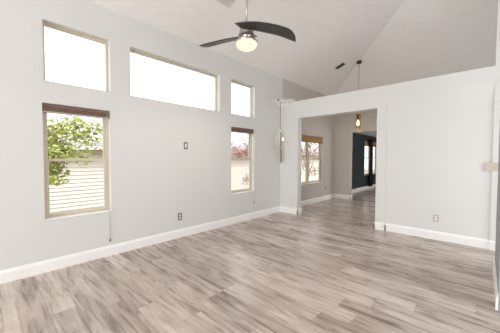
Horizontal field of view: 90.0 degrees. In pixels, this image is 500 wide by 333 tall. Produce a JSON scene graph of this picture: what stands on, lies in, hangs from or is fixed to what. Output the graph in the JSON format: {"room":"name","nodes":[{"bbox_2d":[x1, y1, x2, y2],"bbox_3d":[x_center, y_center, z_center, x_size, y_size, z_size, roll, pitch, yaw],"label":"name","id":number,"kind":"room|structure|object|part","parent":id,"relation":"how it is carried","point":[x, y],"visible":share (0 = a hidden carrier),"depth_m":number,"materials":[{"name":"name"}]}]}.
{"room":"empty living room","nodes":[
{"label":"empty living room","id":0,"kind":"room"},
{"bbox_2d":[0,0,376,269],"bbox_3d":[0.019,-0.515,5.592,0.150,3.357,19.300,2,3,43],"label":"wall","id":1,"kind":"structure","parent":0,"point":[153,179],"depth_m":3.66,"materials":[{"name":"white paint"}]},
{"bbox_2d":[42,22,107,91],"bbox_3d":[-2.228,-1.359,3.221,0.055,0.703,0.709,2,3,43],"label":"window","id":2,"kind":"structure","parent":1,"relation":"in","point":[43,23],"depth_m":3.24,"materials":[{"name":"beige plastic"}]},
{"bbox_2d":[42,112,108,217],"bbox_3d":[-2.239,-0.064,3.250,0.063,1.378,0.718,2,3,43],"label":"window","id":3,"kind":"structure","parent":1,"relation":"in","point":[48,214],"depth_m":3.17,"materials":[{"name":"beige plastic"}]},
{"bbox_3d":[-2.251,-0.396,3.251,0.022,0.659,0.664,2,3,43],"label":"sash","id":4,"kind":"part","parent":3,"relation":"part of","materials":[{"name":"beige plastic"}]},
{"bbox_3d":[-2.233,0.248,3.254,0.022,0.701,0.664,2,3,43],"label":"sash","id":5,"kind":"part","parent":3,"relation":"part of","materials":[{"name":"clear glass"}]},
{"bbox_2d":[42,103,110,241],"bbox_3d":[-2.179,0.146,3.201,0.097,1.792,0.712,2,3,43],"label":"window blind","id":6,"kind":"object","parent":3,"relation":"attached to","point":[46,108],"visible":0.96,"depth_m":3.17,"materials":[{"name":"brown wood"}]},
{"bbox_3d":[-2.190,-0.654,3.185,0.058,0.015,0.708,2,3,43],"label":"rail","id":7,"kind":"part","parent":6,"relation":"part of","materials":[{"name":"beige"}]},
{"bbox_3d":[-1.934,0.148,3.421,0.031,1.748,0.009,1,2,28],"label":"pull cord","id":8,"kind":"part","parent":6,"relation":"part of","materials":[{"name":"white fabric"}]},
{"bbox_2d":[45,210,110,220],"bbox_3d":[-2.189,0.623,3.225,0.089,0.010,0.718,2,3,43],"label":"trim","id":9,"kind":"structure","parent":1,"relation":"attached to","point":[67,216],"depth_m":3.16,"materials":[{"name":"white paint"}]},
{"bbox_2d":[0,206,279,283],"bbox_3d":[-2.831,1.189,2.493,0.016,0.142,10.506,2,3,43],"label":"baseboard","id":10,"kind":"structure","parent":1,"relation":"attached to","point":[15,273],"depth_m":3.47,"materials":[{"name":"white paint"}]},
{"bbox_2d":[130,49,216,110],"bbox_3d":[-1.233,-1.392,4.280,0.055,0.703,1.667,2,3,43],"label":"window","id":11,"kind":"structure","parent":1,"relation":"in","point":[131,51],"depth_m":4.39,"materials":[{"name":"beige plastic"}]},
{"bbox_2d":[231,134,251,192],"bbox_3d":[-0.220,-0.130,5.399,0.063,1.378,0.699,2,3,43],"label":"window","id":12,"kind":"structure","parent":1,"relation":"in","point":[249,135],"depth_m":5.62,"materials":[{"name":"beige plastic"}]},
{"bbox_3d":[-0.215,0.182,5.404,0.022,0.701,0.645,2,3,43],"label":"sash","id":13,"kind":"part","parent":12,"relation":"part of","materials":[{"name":"clear glass"}]},
{"bbox_2d":[231,127,253,163],"bbox_3d":[-0.161,0.005,5.348,0.097,1.642,0.693,2,3,43],"label":"window blind","id":14,"kind":"object","parent":12,"relation":"attached to","point":[233,129],"visible":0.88,"depth_m":5.37,"materials":[{"name":"brown wood"}]},
{"bbox_3d":[-0.232,-0.463,5.400,0.022,0.659,0.645,2,3,43],"label":"sash","id":15,"kind":"part","parent":12,"relation":"part of","materials":[{"name":"beige plastic"}]},
{"bbox_2d":[231,80,251,116],"bbox_3d":[-0.215,-1.425,5.365,0.055,0.703,0.708,2,3,43],"label":"window","id":16,"kind":"structure","parent":1,"relation":"in","point":[234,82],"depth_m":5.58,"materials":[{"name":"beige plastic"}]},
{"bbox_2d":[301,142,320,183],"bbox_3d":[1.706,-0.201,7.451,0.063,1.413,1.563,2,3,43],"label":"window","id":17,"kind":"structure","parent":1,"relation":"in","point":[306,158],"depth_m":7.45,"materials":[{"name":"beige plastic"}]},
{"bbox_3d":[1.436,0.128,7.162,0.022,0.719,0.704,2,3,43],"label":"sash","id":18,"kind":"part","parent":17,"relation":"part of","materials":[{"name":"clear glass"}]},
{"bbox_3d":[1.973,0.110,7.735,0.022,0.719,0.744,2,3,43],"label":"sash","id":19,"kind":"part","parent":17,"relation":"part of","materials":[{"name":"clear glass"}]},
{"bbox_2d":[302,135,322,143],"bbox_3d":[1.756,-0.807,7.385,0.046,0.194,1.555,2,3,43],"label":"bamboo shade","id":20,"kind":"object","parent":1,"relation":"attached to","point":[311,139],"visible":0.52,"depth_m":7.45,"materials":[{"name":"brown wood"}]},
{"bbox_2d":[364,146,375,175],"bbox_3d":[5.451,-0.367,11.438,0.063,1.498,1.848,2,3,43],"label":"window","id":21,"kind":"structure","parent":1,"relation":"in","point":[368,146],"depth_m":11.66,"materials":[{"name":"beige plastic"}]},
{"bbox_2d":[365,141,375,146],"bbox_3d":[5.501,-1.010,11.371,0.046,0.204,1.840,2,3,43],"label":"bamboo shade","id":22,"kind":"object","parent":1,"relation":"attached to","point":[366,142],"visible":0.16,"depth_m":11.08,"materials":[{"name":"brown wood"}]},
{"bbox_2d":[365,137,376,186],"bbox_3d":[5.605,-0.202,11.367,0.110,2.135,2.180,2,3,43],"label":"curtain","id":23,"kind":"object","parent":1,"relation":"hanging from","point":[371,140],"visible":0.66,"depth_m":11.04,"materials":[{"name":"black fabric"}]},
{"bbox_3d":[5.357,-0.166,11.087,0.088,2.080,0.374,2,3,43],"label":"panel","id":24,"kind":"part","parent":23,"relation":"part of","materials":[{"name":"black fabric"}]},
{"bbox_2d":[87,0,403,95],"bbox_3d":[-0.357,-2.931,1.925,4.498,1.829,13.550,2,3,43],"label":"ceiling","id":25,"kind":"structure","parent":0,"point":[328,33],"depth_m":4.69,"materials":[{"name":"white paint"}]},
{"bbox_2d":[216,0,235,7],"bbox_3d":[-0.313,-2.494,3.633,0.319,0.128,0.310,2,3,43],"label":"ceiling vent","id":26,"kind":"object","parent":25,"relation":"in","point":[228,3],"visible":1,"depth_m":3.75,"materials":[{"name":"white metal"}]},
{"bbox_2d":[199,0,295,51],"bbox_3d":[-0.044,-2.097,3.285,1.264,1.119,0.413,1,2,18],"label":"ceiling fan","id":27,"kind":"object","parent":25,"relation":"hanging from","point":[245,41],"visible":1,"depth_m":3.19,"materials":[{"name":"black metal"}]},
{"bbox_3d":[-0.293,-1.717,3.468,0.791,0.186,0.189,0,2,-3],"label":"blade","id":28,"kind":"part","parent":27,"relation":"part of","materials":[{"name":"grey wood"}]},
{"bbox_3d":[-0.045,-1.582,3.303,0.280,0.088,0.280,2,3,43],"label":"lamp shade","id":29,"kind":"part","parent":27,"relation":"part of","materials":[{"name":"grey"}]},
{"bbox_3d":[0.203,-1.705,3.128,0.791,0.186,0.189,0,2,-3],"label":"blade","id":30,"kind":"part","parent":27,"relation":"part of","materials":[{"name":"grey wood"}]},
{"bbox_2d":[334,62,345,69],"bbox_3d":[2.320,-2.584,6.427,0.254,0.103,0.190,2,3,43],"label":"ceiling vent","id":31,"kind":"object","parent":25,"relation":"in","point":[342,64],"visible":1,"depth_m":6.42,"materials":[{"name":"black metal"}]},
{"bbox_2d":[355,60,361,131],"bbox_3d":[2.814,-1.813,6.481,0.142,1.812,0.142,2,3,43],"label":"pendant light","id":32,"kind":"object","parent":25,"relation":"hanging from","point":[358,61],"visible":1,"depth_m":6.47,"materials":[{"name":"brown metal"}]},
{"bbox_2d":[0,187,499,332],"bbox_3d":[2.238,1.298,3.564,6.248,0.120,19.300,2,3,43],"label":"floor","id":33,"kind":"structure","parent":0,"point":[325,268],"depth_m":2.68,"materials":[{"name":"grey wood"}]},
{"bbox_2d":[334,110,376,194],"bbox_3d":[5.087,0.005,6.557,5.948,4.279,0.120,2,3,43],"label":"wall","id":34,"kind":"structure","parent":0,"point":[344,123],"depth_m":8.26,"materials":[{"name":"grey paint"}]},
{"bbox_2d":[301,184,375,205],"bbox_3d":[5.890,1.046,7.450,5.948,0.142,8.327,2,3,43],"label":"baseboard","id":35,"kind":"structure","parent":34,"relation":"attached to","point":[341,196],"depth_m":8.26,"materials":[{"name":"white paint"}]},
{"bbox_2d":[356,131,376,136],"bbox_3d":[6.938,-1.326,8.482,5.948,0.100,5.280,2,3,43],"label":"ceiling","id":36,"kind":"structure","parent":0,"point":[372,133],"depth_m":10.11,"materials":[{"name":"white paint"}]},
{"bbox_2d":[280,0,499,240],"bbox_3d":[2.988,-0.532,4.298,5.948,5.491,0.167,2,3,43],"label":"wall","id":37,"kind":"structure","parent":0,"point":[440,128],"depth_m":4.20,"materials":[{"name":"white paint"}]},
{"bbox_2d":[272,99,295,107],"bbox_3d":[0.807,-1.517,5.964,0.443,0.159,0.349,2,3,43],"label":"corner shelf","id":38,"kind":"object","parent":37,"relation":"attached to","point":[283,102],"visible":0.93,"depth_m":5.97,"materials":[{"name":"white paint"}]},
{"bbox_2d":[272,103,283,162],"bbox_3d":[0.663,-0.817,6.042,0.297,1.450,0.152,-1,2,-27],"label":"macrame hanging","id":39,"kind":"object","parent":38,"relation":"hanging from","point":[277,137],"visible":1,"depth_m":6.04,"materials":[{"name":"white fabric"}]},
{"bbox_3d":[0.743,-0.932,6.059,0.034,1.220,0.018,1,2,11],"label":"cord","id":40,"kind":"part","parent":39,"relation":"part of","materials":[{"name":"white fabric"}]},
{"bbox_2d":[280,206,495,250],"bbox_3d":[2.984,1.142,4.354,5.948,0.142,0.199,2,3,43],"label":"baseboard","id":41,"kind":"structure","parent":37,"relation":"attached to","point":[441,236],"depth_m":4.20,"materials":[{"name":"white paint"}]},
{"bbox_2d":[433,214,438,221],"bbox_3d":[3.091,0.860,4.156,0.076,0.120,0.009,2,3,43],"label":"wall outlet","id":42,"kind":"object","parent":37,"relation":"attached to","point":[435,217],"visible":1,"depth_m":4.16,"materials":[{"name":"beige plastic"}]},
{"bbox_2d":[484,163,497,170],"bbox_3d":[3.552,0.005,3.663,0.165,0.120,0.010,2,3,43],"label":"light switch","id":43,"kind":"object","parent":37,"relation":"attached to","point":[488,166],"visible":0.84,"depth_m":3.67,"materials":[{"name":"beige plastic"}]},
{"bbox_2d":[336,0,497,93],"bbox_3d":[3.612,-2.970,4.876,6.248,1.929,4.615,2,3,43],"label":"ceiling","id":44,"kind":"structure","parent":0,"point":[423,39],"depth_m":5.42,"materials":[{"name":"white paint"}]},
{"bbox_2d":[495,130,499,310],"bbox_3d":[2.617,-1.140,2.488,0.120,4.826,1.060,2,3,43],"label":"wall","id":45,"kind":"structure","parent":0,"point":[497,244],"depth_m":2.58,"materials":[{"name":"grey paint"}]},
{"bbox_2d":[493,259,497,309],"bbox_3d":[2.611,1.200,2.577,0.136,0.142,1.076,2,3,43],"label":"baseboard","id":46,"kind":"structure","parent":45,"relation":"attached to","point":[494,266],"depth_m":2.45,"materials":[{"name":"white paint"}]},
{"label":"outside","id":47,"kind":"structure","parent":0,"visible":0},
{"bbox_3d":[-7.464,1.253,24.197,36.082,0.350,65.000,2,3,43],"label":"ground","id":48,"kind":"structure","parent":47,"visible":0},
{"bbox_2d":[47,115,102,185],"bbox_3d":[-3.761,0.288,5.186,0.845,2.868,1.919,2,3,43],"label":"leafy tree","id":49,"kind":"object","parent":48,"relation":"on","point":[54,150],"visible":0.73,"depth_m":5.06,"materials":[{"name":"green plant"}]},
{"bbox_2d":[49,141,318,212],"bbox_3d":[-2.188,0.151,14.408,5.710,2.530,22.400,2,3,43],"label":"house","id":50,"kind":"structure","parent":48,"relation":"on","point":[84,189],"depth_m":7.77,"materials":[{"name":"white"}]},
{"bbox_2d":[231,133,248,184],"bbox_3d":[-0.219,0.161,9.288,0.689,2.863,1.788,2,3,43],"label":"tree","id":51,"kind":"object","parent":48,"relation":"on","point":[238,151],"visible":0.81,"depth_m":9.11,"materials":[{"name":"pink plant"}]},
{"bbox_2d":[301,142,317,180],"bbox_3d":[3.007,0.010,12.685,1.062,2.952,2.385,2,3,43],"label":"tree","id":52,"kind":"object","parent":48,"relation":"on","point":[309,145],"visible":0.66,"depth_m":12.63,"materials":[{"name":"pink plant"}]}
]}

